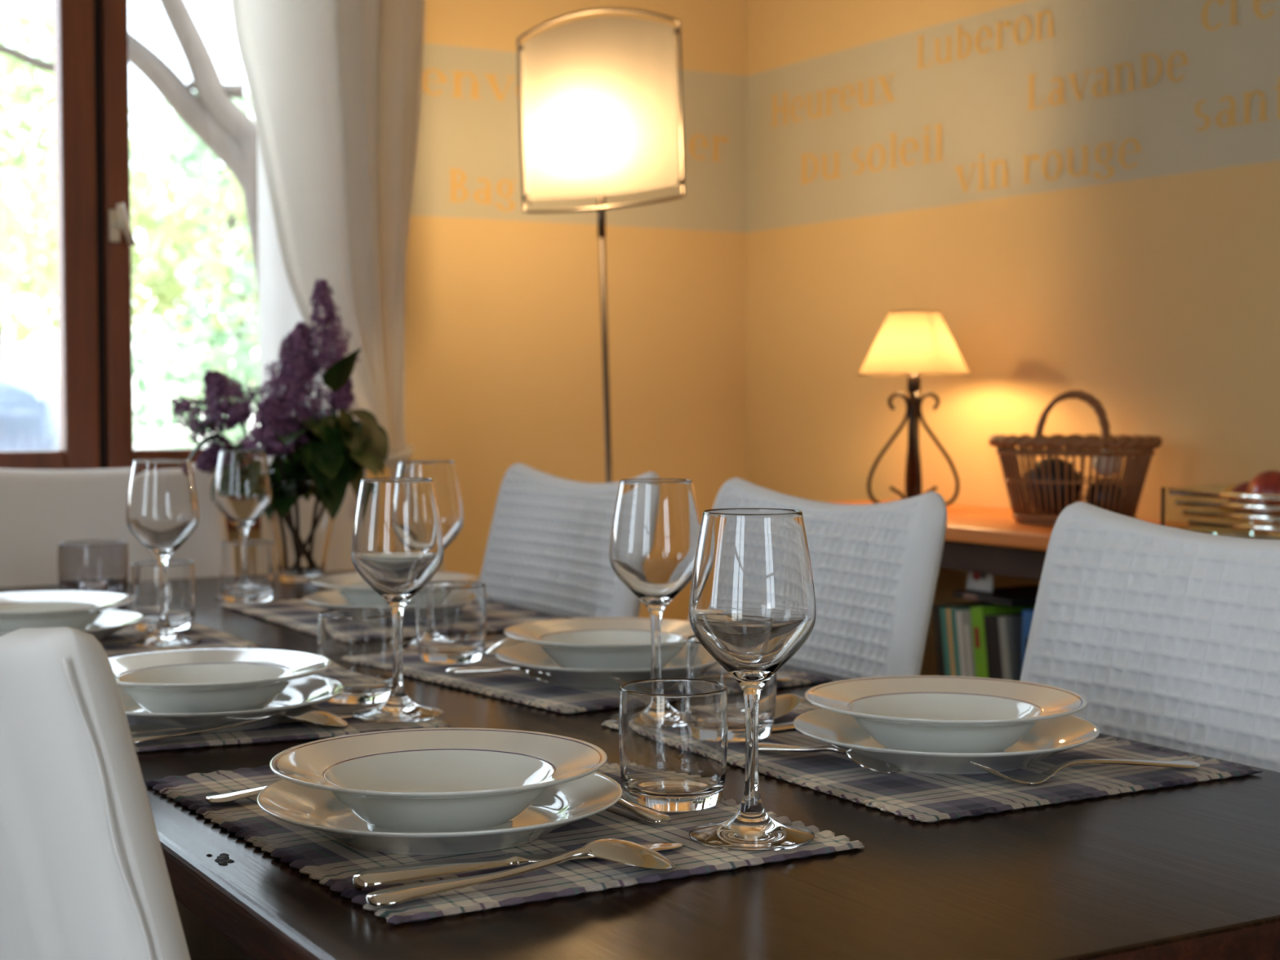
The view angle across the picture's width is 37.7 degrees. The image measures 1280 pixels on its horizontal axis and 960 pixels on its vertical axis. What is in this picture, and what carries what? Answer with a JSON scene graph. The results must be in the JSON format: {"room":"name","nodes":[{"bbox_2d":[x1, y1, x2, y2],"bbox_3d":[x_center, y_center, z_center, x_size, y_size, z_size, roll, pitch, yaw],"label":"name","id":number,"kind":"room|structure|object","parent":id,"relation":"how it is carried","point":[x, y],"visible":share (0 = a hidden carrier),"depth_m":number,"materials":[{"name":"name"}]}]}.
{"room":"dining room","nodes":[
{"label":"dining room","id":0,"kind":"room"},
{"bbox_2d":[226,0,746,621],"bbox_3d":[-1.494,-0.365,3.315,3.900,2.550,0.182,-1,3,-30],"label":"wall","id":1,"kind":"structure","parent":0,"point":[503,354],"depth_m":3.98,"materials":[{"name":"paint"}]},
{"bbox_2d":[0,0,260,530],"bbox_3d":[-1.321,-0.640,3.307,1.645,1.500,0.137,-1,3,-30],"label":"window","id":2,"kind":"structure","parent":1,"relation":"in","point":[129,264],"depth_m":3.50,"materials":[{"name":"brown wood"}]},
{"bbox_3d":[-1.219,-1.509,3.246,2.100,0.020,0.124,-1,3,-30],"label":"curtain rod","id":3,"kind":"object","parent":1,"relation":"attached to","visible":0},
{"bbox_2d":[230,0,445,573],"bbox_3d":[-0.561,-0.454,3.619,0.542,2.100,0.094,-1,3,-30],"label":"curtain","id":4,"kind":"object","parent":3,"relation":"hanging from","point":[335,86],"visible":0.45,"depth_m":3.60,"materials":[{"name":"beige fabric"}]},
{"bbox_2d":[746,0,1279,675],"bbox_3d":[1.731,-0.297,1.808,0.182,2.550,6.020,-1,3,-30],"label":"wall","id":5,"kind":"structure","parent":0,"point":[1084,194],"depth_m":3.44,"materials":[{"name":"paint"}]},
{"bbox_3d":[0.088,1.054,0.816,4.080,0.060,6.200,-1,3,-30],"label":"floor","id":6,"kind":"structure","parent":0,"visible":0},
{"bbox_2d":[0,626,190,959],"bbox_3d":[-0.211,0.532,1.304,0.527,0.939,0.489,-1,3,-30],"label":"dining chair","id":7,"kind":"object","parent":6,"relation":"on","point":[84,875],"visible":1,"depth_m":0.99,"materials":[{"name":"white fabric"}]},
{"bbox_2d":[0,462,227,587],"bbox_3d":[-0.833,0.452,3.046,0.489,0.941,0.527,-1,3,-30],"label":"dining chair","id":8,"kind":"object","parent":6,"relation":"on","point":[40,509],"visible":0.18,"depth_m":3.19,"materials":[{"name":"white fabric"}]},
{"bbox_2d":[479,462,659,617],"bbox_3d":[-0.290,0.460,2.764,0.523,0.950,0.489,-2,3,-31],"label":"dining chair","id":9,"kind":"object","parent":6,"relation":"on","point":[548,548],"visible":0.29,"depth_m":2.87,"materials":[{"name":"white fabric"}]},
{"bbox_2d":[516,8,685,483],"bbox_3d":[-0.056,0.030,3.422,0.335,1.750,0.284,0,3,-3],"label":"floor lamp","id":10,"kind":"object","parent":6,"relation":"on","point":[597,96],"visible":0.88,"depth_m":3.36,"materials":[{"name":"fabric"}]},
{"bbox_2d":[0,569,1279,959],"bbox_3d":[-0.287,0.590,2.109,0.870,0.751,2.370,-1,3,-30],"label":"dining table","id":11,"kind":"object","parent":6,"relation":"on","point":[1191,871],"visible":0.51,"depth_m":1.19,"materials":[{"name":"brown wood"}]},
{"bbox_2d":[57,539,128,594],"bbox_3d":[-0.823,0.138,2.822,0.104,0.088,0.104,-2,3,-38],"label":"glass","id":12,"kind":"object","parent":11,"relation":"on","point":[94,565],"visible":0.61,"depth_m":2.78,"materials":[{"name":"clear glass"}]},
{"bbox_2d":[99,608,259,657],"bbox_3d":[-0.735,0.198,2.405,0.357,0.006,0.474,-1,3,-30],"label":"placemat","id":13,"kind":"object","parent":11,"relation":"on","point":[116,644],"visible":0.2,"depth_m":2.32,"materials":[{"name":"fabric"}]},
{"bbox_2d":[0,608,145,641],"bbox_3d":[-0.743,0.187,2.318,0.254,0.028,0.254,2,3,36],"label":"dinner plate","id":14,"kind":"object","parent":13,"relation":"on","point":[110,622],"visible":0.2,"depth_m":2.37,"materials":[{"name":"white ceramic"}]},
{"bbox_2d":[0,590,135,632],"bbox_3d":[-0.744,0.173,2.315,0.234,0.049,0.234,-2,3,-36],"label":"plate","id":15,"kind":"object","parent":14,"relation":"on","point":[76,610],"visible":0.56,"depth_m":2.36,"materials":[{"name":"white ceramic"}]},
{"bbox_2d":[125,458,199,647],"bbox_3d":[-0.587,0.088,2.306,0.087,0.226,0.087,-1,3,-30],"label":"wine glass","id":16,"kind":"object","parent":13,"relation":"on","point":[162,511],"visible":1,"depth_m":2.27,"materials":[{"name":"clear glass"}]},
{"bbox_2d":[125,458,199,562],"bbox_3d":[-0.587,0.038,2.304,0.087,0.125,0.087,-1,3,-30],"label":"bowl","id":17,"kind":"object","parent":16,"relation":"on","point":[162,511],"depth_m":2.27,"materials":[{"name":"clear glass"}]},
{"bbox_2d":[130,559,195,632],"bbox_3d":[-0.620,0.151,2.440,0.082,0.088,0.082,2,3,37],"label":"tumbler","id":18,"kind":"object","parent":13,"relation":"on","point":[144,575],"visible":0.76,"depth_m":2.41,"materials":[{"name":"clear glass"}]},
{"bbox_2d":[213,449,271,599],"bbox_3d":[-0.606,0.067,2.866,0.087,0.226,0.087,-1,3,-30],"label":"wine glass","id":19,"kind":"object","parent":11,"relation":"on","point":[242,489],"visible":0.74,"depth_m":2.83,"materials":[{"name":"clear glass"}]},
{"bbox_2d":[213,449,271,532],"bbox_3d":[-0.606,0.017,2.864,0.087,0.125,0.087,-1,3,-30],"label":"bowl","id":20,"kind":"object","parent":19,"relation":"on","point":[242,489],"depth_m":2.83,"materials":[{"name":"clear glass"}]},
{"bbox_2d":[219,539,275,603],"bbox_3d":[-0.581,0.136,2.774,0.082,0.088,0.082,0,3,-7],"label":"tumbler","id":21,"kind":"object","parent":11,"relation":"on","point":[247,568],"visible":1,"depth_m":2.74,"materials":[{"name":"clear glass"}]},
{"bbox_2d":[133,673,450,752],"bbox_3d":[-0.433,0.222,1.881,0.357,0.006,0.474,-1,3,-24],"label":"placemat","id":22,"kind":"object","parent":11,"relation":"on","point":[295,731],"visible":0.09,"depth_m":1.70,"materials":[{"name":"fabric"}]},
{"bbox_2d":[117,675,345,733],"bbox_3d":[-0.406,0.212,1.765,0.254,0.028,0.254,0,3,-2],"label":"dinner plate","id":23,"kind":"object","parent":22,"relation":"on","point":[312,691],"visible":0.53,"depth_m":1.70,"materials":[{"name":"white ceramic"}]},
{"bbox_2d":[108,648,333,713],"bbox_3d":[-0.407,0.198,1.762,0.234,0.049,0.234,-1,3,-24],"label":"plate","id":24,"kind":"object","parent":23,"relation":"on","point":[211,680],"visible":0.85,"depth_m":1.80,"materials":[{"name":"white ceramic"}]},
{"bbox_2d":[131,706,349,743],"bbox_3d":[-0.360,0.217,1.679,0.208,0.022,0.041,-1,3,-28],"label":"spoon","id":25,"kind":"object","parent":22,"relation":"on","point":[308,713],"visible":0.8,"depth_m":1.68,"materials":[{"name":"metal"}]},
{"bbox_2d":[281,706,349,726],"bbox_3d":[-0.298,0.215,1.712,0.067,0.022,0.041,-1,3,-28],"label":"spoon bowl","id":26,"kind":"object","parent":25,"relation":"on","point":[308,713],"depth_m":1.70,"materials":[{"name":"metal"}]},
{"bbox_2d":[128,714,353,734],"bbox_3d":[-0.372,0.221,1.712,0.236,0.012,0.026,-2,3,-32],"label":"table knife","id":27,"kind":"object","parent":22,"relation":"on","point":[147,727],"visible":0.2,"depth_m":1.67,"materials":[{"name":"metal"}]},
{"bbox_2d":[317,608,393,704],"bbox_3d":[-0.281,0.176,1.877,0.082,0.088,0.082,2,3,37],"label":"tumbler","id":28,"kind":"object","parent":22,"relation":"on","point":[358,642],"visible":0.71,"depth_m":1.84,"materials":[{"name":"clear glass"}]},
{"bbox_2d":[351,477,444,722],"bbox_3d":[-0.230,0.112,1.782,0.087,0.226,0.087,-1,3,-30],"label":"wine glass","id":29,"kind":"object","parent":22,"relation":"on","point":[397,544],"visible":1,"depth_m":1.75,"materials":[{"name":"clear glass"}]},
{"bbox_2d":[351,477,443,611],"bbox_3d":[-0.230,0.062,1.779,0.087,0.125,0.087,-1,3,-30],"label":"bowl","id":30,"kind":"object","parent":29,"relation":"on","point":[397,544],"depth_m":1.75,"materials":[{"name":"clear glass"}]},
{"bbox_2d":[266,480,334,582],"bbox_3d":[-0.565,0.084,3.128,0.148,0.169,0.148,1,3,29],"label":"vase","id":31,"kind":"object","parent":11,"relation":"on","point":[301,538],"visible":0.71,"depth_m":3.09,"materials":[{"name":"clear glass"}]},
{"bbox_2d":[169,394,231,501],"bbox_3d":[-0.688,0.005,3.134,0.203,0.299,0.143,0,3,5],"label":"flower","id":32,"kind":"object","parent":31,"relation":"in","point":[183,407],"visible":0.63,"depth_m":3.13,"materials":[{"name":"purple plant"}]},
{"bbox_2d":[190,416,275,502],"bbox_3d":[-0.650,0.026,3.115,0.203,0.262,0.114,0,3,11],"label":"flower","id":33,"kind":"object","parent":31,"relation":"in","point":[206,460],"visible":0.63,"depth_m":3.13,"materials":[{"name":"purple plant"}]},
{"bbox_2d":[188,368,297,521],"bbox_3d":[-0.638,-0.015,3.128,0.212,0.342,0.145,0,3,9],"label":"flower","id":34,"kind":"object","parent":31,"relation":"in","point":[215,380],"visible":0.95,"depth_m":3.10,"materials":[{"name":"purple plant"}]},
{"bbox_2d":[240,395,386,517],"bbox_3d":[-0.550,0.009,3.094,0.229,0.295,0.231,-1,3,-30],"label":"flower","id":35,"kind":"object","parent":31,"relation":"in","point":[269,411],"visible":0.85,"depth_m":3.05,"materials":[{"name":"green plant"}]},
{"bbox_2d":[248,320,388,482],"bbox_3d":[-0.547,-0.055,3.122,0.215,0.420,0.198,-2,3,-41],"label":"flower","id":36,"kind":"object","parent":31,"relation":"in","point":[312,421],"visible":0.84,"depth_m":3.08,"materials":[{"name":"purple plant"}]},
{"bbox_2d":[294,279,364,498],"bbox_3d":[-0.522,-0.091,3.129,0.149,0.492,0.172,-1,3,-30],"label":"flower","id":37,"kind":"object","parent":31,"relation":"in","point":[326,335],"visible":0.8,"depth_m":3.11,"materials":[{"name":"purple plant"}]},
{"bbox_2d":[303,350,379,520],"bbox_3d":[-0.516,-0.029,3.130,0.144,0.371,0.168,-1,3,-30],"label":"flower","id":38,"kind":"object","parent":31,"relation":"in","point":[343,399],"visible":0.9,"depth_m":3.09,"materials":[{"name":"green plant"}]},
{"bbox_2d":[220,599,564,638],"bbox_3d":[-0.344,0.188,2.630,0.357,0.006,0.474,-1,3,-30],"label":"placemat","id":39,"kind":"object","parent":11,"relation":"on","point":[299,615],"visible":0.31,"depth_m":2.60,"materials":[{"name":"fabric"}]},
{"bbox_2d":[302,590,488,622],"bbox_3d":[-0.337,0.174,2.593,0.254,0.028,0.254,2,3,32],"label":"dinner plate","id":40,"kind":"object","parent":39,"relation":"on","point":[331,599],"visible":0.19,"depth_m":2.57,"materials":[{"name":"white ceramic"}]},
{"bbox_2d":[309,571,480,606],"bbox_3d":[-0.337,0.161,2.590,0.234,0.049,0.234,-2,3,-36],"label":"plate","id":41,"kind":"object","parent":40,"relation":"on","point":[351,586],"visible":0.27,"depth_m":2.58,"materials":[{"name":"white ceramic"}]},
{"bbox_2d":[143,760,864,924],"bbox_3d":[-0.120,0.244,1.387,0.357,0.005,0.474,-2,3,-32],"label":"placemat","id":42,"kind":"object","parent":11,"relation":"on","point":[326,860],"visible":0.3,"depth_m":1.25,"materials":[{"name":"fabric"}]},
{"bbox_2d":[204,785,267,803],"bbox_3d":[-0.230,0.230,1.443,0.207,0.018,0.026,-1,3,-26],"label":"fork","id":43,"kind":"object","parent":42,"relation":"on","point":[236,795],"visible":0.22,"depth_m":1.40,"materials":[{"name":"metal"}]},
{"bbox_2d":[256,771,622,855],"bbox_3d":[-0.139,0.232,1.317,0.254,0.028,0.254,0,3,-2],"label":"dinner plate","id":44,"kind":"object","parent":42,"relation":"on","point":[562,804],"visible":0.53,"depth_m":1.30,"materials":[{"name":"white ceramic"}]},
{"bbox_2d":[269,727,607,832],"bbox_3d":[-0.140,0.218,1.314,0.234,0.049,0.234,-1,3,-24],"label":"bowl","id":45,"kind":"object","parent":44,"relation":"on","point":[447,780],"visible":0.99,"depth_m":1.35,"materials":[{"name":"white ceramic"}]},
{"bbox_2d":[351,841,683,892],"bbox_3d":[-0.073,0.244,1.209,0.236,0.012,0.026,-2,3,-30],"label":"table knife","id":46,"kind":"object","parent":42,"relation":"on","point":[371,880],"visible":0.84,"depth_m":1.17,"materials":[{"name":"metal"}]},
{"bbox_2d":[364,838,675,906],"bbox_3d":[-0.070,0.240,1.165,0.208,0.022,0.041,-1,3,-28],"label":"spoon","id":47,"kind":"object","parent":42,"relation":"on","point":[618,851],"visible":1,"depth_m":1.17,"materials":[{"name":"metal"}]},
{"bbox_2d":[582,838,675,869],"bbox_3d":[-0.007,0.239,1.198,0.067,0.022,0.041,-1,3,-28],"label":"spoon bowl","id":48,"kind":"object","parent":47,"relation":"on","point":[618,851],"depth_m":1.18,"materials":[{"name":"metal"}]},
{"bbox_2d":[614,797,671,824],"bbox_3d":[-0.026,0.233,1.386,0.030,0.016,0.150,-2,3,-36],"label":"spoon","id":49,"kind":"object","parent":42,"relation":"on","point":[647,814],"visible":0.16,"depth_m":1.34,"materials":[{"name":"metal"}]},
{"bbox_2d":[618,678,728,812],"bbox_3d":[0.025,0.198,1.401,0.082,0.088,0.082,2,3,37],"label":"tumbler","id":50,"kind":"object","parent":42,"relation":"on","point":[673,732],"visible":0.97,"depth_m":1.37,"materials":[{"name":"clear glass"}]},
{"bbox_2d":[688,507,816,851],"bbox_3d":[0.077,0.134,1.290,0.087,0.226,0.087,-1,3,-30],"label":"wine glass","id":51,"kind":"object","parent":42,"relation":"on","point":[752,601],"visible":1,"depth_m":1.26,"materials":[{"name":"clear glass"}]},
{"bbox_2d":[688,507,816,694],"bbox_3d":[0.077,0.084,1.288,0.087,0.125,0.087,-1,3,-30],"label":"bowl","id":52,"kind":"object","parent":51,"relation":"on","point":[752,601],"depth_m":1.25,"materials":[{"name":"clear glass"}]},
{"bbox_2d":[402,642,835,714],"bbox_3d":[-0.073,0.211,2.108,0.357,0.006,0.474,-2,3,-37],"label":"placemat","id":53,"kind":"object","parent":11,"relation":"on","point":[513,686],"visible":0.25,"depth_m":1.98,"materials":[{"name":"fabric"}]},
{"bbox_2d":[395,460,463,652],"bbox_3d":[-0.256,0.090,2.258,0.087,0.226,0.087,-1,3,-30],"label":"wine glass","id":54,"kind":"object","parent":53,"relation":"on","point":[444,474],"visible":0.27,"depth_m":2.23,"materials":[{"name":"clear glass"}]},
{"bbox_2d":[395,460,463,551],"bbox_3d":[-0.256,0.040,2.256,0.087,0.125,0.087,-1,3,-30],"label":"bowl","id":55,"kind":"object","parent":54,"relation":"on","point":[444,474],"depth_m":2.23,"materials":[{"name":"clear glass"}]},
{"bbox_2d":[415,581,486,664],"bbox_3d":[-0.217,0.164,2.153,0.082,0.088,0.082,0,3,-7],"label":"tumbler","id":56,"kind":"object","parent":53,"relation":"on","point":[451,616],"visible":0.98,"depth_m":2.12,"materials":[{"name":"clear glass"}]},
{"bbox_2d":[445,666,561,684],"bbox_3d":[-0.144,0.205,2.012,0.150,0.016,0.030,1,3,30],"label":"spoon","id":57,"kind":"object","parent":53,"relation":"on","point":[456,669],"visible":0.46,"depth_m":2.02,"materials":[{"name":"metal"}]},
{"bbox_2d":[525,670,561,684],"bbox_3d":[-0.100,0.206,1.987,0.047,0.016,0.030,1,3,30],"label":"spoon bowl","id":58,"kind":"object","parent":57,"relation":"on","point":[536,676],"depth_m":1.97,"materials":[{"name":"metal"}]},
{"bbox_2d":[484,636,525,654],"bbox_3d":[-0.091,0.191,2.251,0.208,0.022,0.041,-1,3,-30],"label":"spoon","id":59,"kind":"object","parent":53,"relation":"on","point":[507,642],"visible":0.38,"depth_m":2.20,"materials":[{"name":"metal"}]},
{"bbox_2d":[495,642,686,688],"bbox_3d":[-0.029,0.200,2.027,0.254,0.028,0.254,0,3,-6],"label":"dinner plate","id":60,"kind":"object","parent":53,"relation":"on","point":[531,657],"visible":0.52,"depth_m":1.95,"materials":[{"name":"white ceramic"}]},
{"bbox_2d":[503,617,694,669],"bbox_3d":[-0.029,0.186,2.023,0.234,0.049,0.234,-2,3,-36],"label":"plate","id":61,"kind":"object","parent":60,"relation":"on","point":[594,642],"visible":0.73,"depth_m":2.05,"materials":[{"name":"white ceramic"}]},
{"bbox_2d":[608,675,791,684],"bbox_3d":[0.065,0.207,1.951,0.207,0.018,0.026,-1,3,-26],"label":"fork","id":62,"kind":"object","parent":53,"relation":"on","point":[781,678],"visible":0.25,"depth_m":1.98,"materials":[{"name":"metal"}]},
{"bbox_2d":[600,701,1262,822],"bbox_3d":[0.235,0.233,1.645,0.357,0.005,0.474,-2,3,-31],"label":"placemat","id":63,"kind":"object","parent":11,"relation":"on","point":[928,797],"visible":0.32,"depth_m":1.50,"materials":[{"name":"fabric"}]},
{"bbox_2d":[609,478,700,724],"bbox_3d":[0.015,0.113,1.757,0.087,0.226,0.087,-1,3,-30],"label":"wine glass","id":64,"kind":"object","parent":63,"relation":"on","point":[655,527],"visible":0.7,"depth_m":1.72,"materials":[{"name":"clear glass"}]},
{"bbox_2d":[609,478,700,614],"bbox_3d":[0.015,0.063,1.755,0.087,0.125,0.087,-1,3,-30],"label":"bowl","id":65,"kind":"object","parent":64,"relation":"on","point":[655,527],"depth_m":1.72,"materials":[{"name":"clear glass"}]},
{"bbox_2d":[685,635,777,742],"bbox_3d":[0.082,0.185,1.679,0.082,0.088,0.082,0,3,-7],"label":"tumbler","id":66,"kind":"object","parent":63,"relation":"on","point":[700,664],"visible":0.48,"depth_m":1.65,"materials":[{"name":"clear glass"}]},
{"bbox_2d":[772,721,795,731],"bbox_3d":[0.205,0.220,1.756,0.236,0.012,0.026,-2,3,-31],"label":"table knife","id":67,"kind":"object","parent":63,"relation":"on","point":[786,726],"visible":0.03,"depth_m":1.71,"materials":[{"name":"metal"}]},
{"bbox_2d":[774,693,809,718],"bbox_3d":[0.186,0.212,1.792,0.208,0.022,0.041,-1,3,-28],"label":"spoon","id":68,"kind":"object","parent":63,"relation":"on","point":[785,704],"visible":0.31,"depth_m":1.75,"materials":[{"name":"metal"}]},
{"bbox_2d":[758,742,897,773],"bbox_3d":[0.150,0.225,1.558,0.150,0.016,0.030,2,3,42],"label":"spoon","id":69,"kind":"object","parent":63,"relation":"on","point":[873,764],"visible":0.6,"depth_m":1.54,"materials":[{"name":"metal"}]},
{"bbox_2d":[846,751,897,773],"bbox_3d":[0.189,0.227,1.523,0.047,0.016,0.030,2,3,42],"label":"spoon bowl","id":70,"kind":"object","parent":69,"relation":"on","point":[873,764],"depth_m":1.51,"materials":[{"name":"metal"}]},
{"bbox_2d":[793,708,1099,773],"bbox_3d":[0.257,0.220,1.583,0.254,0.028,0.254,2,3,36],"label":"dinner plate","id":71,"kind":"object","parent":63,"relation":"on","point":[1048,737],"visible":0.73,"depth_m":1.54,"materials":[{"name":"white ceramic"}]},
{"bbox_2d":[804,675,1087,752],"bbox_3d":[0.256,0.206,1.579,0.234,0.049,0.234,-2,3,-36],"label":"plate","id":72,"kind":"object","parent":71,"relation":"on","point":[920,713],"visible":0.87,"depth_m":1.61,"materials":[{"name":"white ceramic"}]},
{"bbox_2d":[969,759,1199,785],"bbox_3d":[0.358,0.227,1.496,0.207,0.018,0.026,-1,3,-22],"label":"fork","id":73,"kind":"object","parent":63,"relation":"on","point":[1038,779],"visible":1,"depth_m":1.49,"materials":[{"name":"metal"}]},
{"bbox_2d":[688,477,946,679],"bbox_3d":[0.029,0.485,2.219,0.523,0.950,0.489,-1,3,-30],"label":"dining chair","id":74,"kind":"object","parent":6,"relation":"on","point":[875,567],"visible":0.22,"depth_m":2.18,"materials":[{"name":"white fabric"}]},
{"bbox_2d":[826,499,1160,580],"bbox_3d":[0.953,0.517,2.626,0.386,0.850,2.450,-1,3,-30],"label":"sideboard","id":75,"kind":"object","parent":6,"relation":"on","point":[978,540],"visible":0.07,"depth_m":2.97,"materials":[{"name":"orange wood"}]},
{"bbox_2d":[857,310,971,506],"bbox_3d":[0.496,-0.125,3.395,0.204,0.359,0.204,1,3,26],"label":"table lamp","id":76,"kind":"object","parent":75,"relation":"on","point":[913,344],"visible":0.82,"depth_m":3.34,"materials":[{"name":"fabric"}]},
{"bbox_2d":[906,374,920,393],"bbox_3d":[0.496,-0.174,3.393,0.024,0.037,0.024,-1,3,-30],"label":"socket","id":77,"kind":"object","parent":76,"relation":"attached to","point":[913,381],"depth_m":3.38,"materials":[{"name":"metal"}]},
{"bbox_2d":[950,607,970,676],"bbox_3d":[0.610,0.322,3.130,0.201,0.226,0.043,-1,3,-30],"label":"book","id":78,"kind":"object","parent":75,"relation":"on","point":[953,620],"visible":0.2,"depth_m":3.08,"materials":[{"name":"paper"}]},
{"bbox_2d":[932,601,991,675],"bbox_3d":[0.588,0.320,3.167,0.201,0.228,0.050,-1,3,-30],"label":"book","id":79,"kind":"object","parent":75,"relation":"on","point":[936,608],"visible":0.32,"depth_m":3.12,"materials":[{"name":"paper"}]},
{"bbox_2d":[955,609,970,676],"bbox_3d":[0.617,0.324,3.118,0.201,0.224,0.044,-1,3,-30],"label":"book","id":80,"kind":"object","parent":75,"relation":"on","point":[958,613],"visible":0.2,"depth_m":3.07,"materials":[{"name":"paper"}]},
{"bbox_2d":[940,603,994,675],"bbox_3d":[0.597,0.321,3.152,0.201,0.226,0.045,-1,3,-30],"label":"book","id":81,"kind":"object","parent":75,"relation":"on","point":[943,610],"visible":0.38,"depth_m":3.11,"materials":[{"name":"paper"}]},
{"bbox_2d":[961,610,976,677],"bbox_3d":[0.626,0.324,3.102,0.202,0.227,0.053,-1,3,-30],"label":"book","id":82,"kind":"object","parent":75,"relation":"on","point":[966,615],"visible":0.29,"depth_m":3.06,"materials":[{"name":"paper"}]},
{"bbox_2d":[946,604,999,675],"bbox_3d":[0.604,0.321,3.141,0.201,0.225,0.041,-1,3,-30],"label":"book","id":83,"kind":"object","parent":75,"relation":"on","point":[948,610],"visible":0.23,"depth_m":3.10,"materials":[{"name":"paper"}]},
{"bbox_2d":[969,604,1035,678],"bbox_3d":[0.639,0.321,3.078,0.202,0.238,0.062,-1,3,-30],"label":"book","id":84,"kind":"object","parent":75,"relation":"on","point":[977,613],"visible":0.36,"depth_m":3.04,"materials":[{"name":"paper"}]},
{"bbox_2d":[952,584,1039,606],"bbox_3d":[0.636,0.190,3.089,0.191,0.010,0.145,-1,4,-30],"label":"book","id":85,"kind":"object","parent":84,"relation":"on","point":[1015,596],"visible":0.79,"depth_m":3.06,"materials":[{"name":"black paper"}]},
{"bbox_2d":[966,571,994,592],"bbox_3d":[0.561,0.155,3.086,0.009,0.054,0.062,-1,3,-30],"label":"picture card","id":86,"kind":"object","parent":85,"relation":"on","point":[975,581],"visible":0.57,"depth_m":3.08,"materials":[{"name":"white"}]},
{"bbox_2d":[983,613,1022,679],"bbox_3d":[0.657,0.327,3.049,0.201,0.228,0.065,-1,3,-30],"label":"book","id":87,"kind":"object","parent":75,"relation":"on","point":[991,626],"visible":0.2,"depth_m":3.00,"materials":[{"name":"paper"}]},
{"bbox_2d":[998,614,1022,680],"bbox_3d":[0.670,0.327,3.025,0.201,0.226,0.049,-1,3,-30],"label":"book","id":88,"kind":"object","parent":75,"relation":"on","point":[1010,626],"visible":0.2,"depth_m":2.98,"materials":[{"name":"paper"}]},
{"bbox_2d":[1022,608,1034,667],"bbox_3d":[0.701,0.321,2.982,0.213,0.238,0.040,-1,3,-30],"label":"book","id":89,"kind":"object","parent":75,"relation":"on","point":[1027,615],"visible":0.06,"depth_m":2.94,"materials":[{"name":"paper"}]},
{"bbox_2d":[988,390,1162,525],"bbox_3d":[0.708,-0.038,3.058,0.277,0.217,0.204,1,3,27],"label":"wicker basket","id":90,"kind":"object","parent":75,"relation":"on","point":[1140,449],"visible":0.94,"depth_m":3.01,"materials":[{"name":"brown wicker"}]},
{"bbox_2d":[1022,457,1080,515],"bbox_3d":[0.677,0.011,3.075,0.098,0.097,0.098,-1,3,-30],"label":"pine cone","id":91,"kind":"object","parent":90,"relation":"in","point":[1052,460],"visible":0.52,"depth_m":3.04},
{"bbox_2d":[1083,479,1125,512],"bbox_3d":[0.756,0.029,3.049,0.069,0.061,0.073,-1,3,-30],"label":"pine cone","id":92,"kind":"object","parent":90,"relation":"in","point":[1100,486],"visible":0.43,"depth_m":3.02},
{"bbox_2d":[1093,449,1119,475],"bbox_3d":[0.758,-0.028,3.046,0.047,0.044,0.047,-1,3,-30],"label":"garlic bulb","id":93,"kind":"object","parent":90,"relation":"in","point":[1103,459],"visible":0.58,"depth_m":3.03,"materials":[{"name":"white food"}]},
{"bbox_2d":[1160,484,1279,539],"bbox_3d":[0.962,0.051,2.725,0.190,0.070,0.366,-1,3,-30],"label":"wire basket","id":94,"kind":"object","parent":75,"relation":"on","point":[1191,508],"visible":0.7,"depth_m":2.76,"materials":[{"name":"silver metal"}]},
{"bbox_2d":[1217,484,1244,521],"bbox_3d":[0.908,0.035,2.853,0.058,0.055,0.058,0,3,-2],"label":"apple","id":95,"kind":"object","parent":94,"relation":"in","point":[1228,489],"visible":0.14,"depth_m":2.84,"materials":[{"name":"food"}]},
{"bbox_2d":[1228,481,1257,514],"bbox_3d":[0.909,0.031,2.796,0.060,0.057,0.060,0,3,-2],"label":"apple","id":96,"kind":"object","parent":94,"relation":"in","point":[1242,487],"visible":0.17,"depth_m":2.78,"materials":[{"name":"red food"}]},
{"bbox_2d":[1246,470,1279,515],"bbox_3d":[0.915,0.022,2.708,0.075,0.072,0.076,0,3,-2],"label":"apple","id":97,"kind":"object","parent":94,"relation":"in","point":[1268,482],"visible":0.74,"depth_m":2.69,"materials":[{"name":"red food"}]},
{"bbox_2d":[1019,502,1279,772],"bbox_3d":[0.354,0.510,1.656,0.523,0.950,0.489,-1,3,-30],"label":"dining chair","id":98,"kind":"object","parent":6,"relation":"on","point":[1170,637],"visible":0.41,"depth_m":1.79,"materials":[{"name":"white fabric"}]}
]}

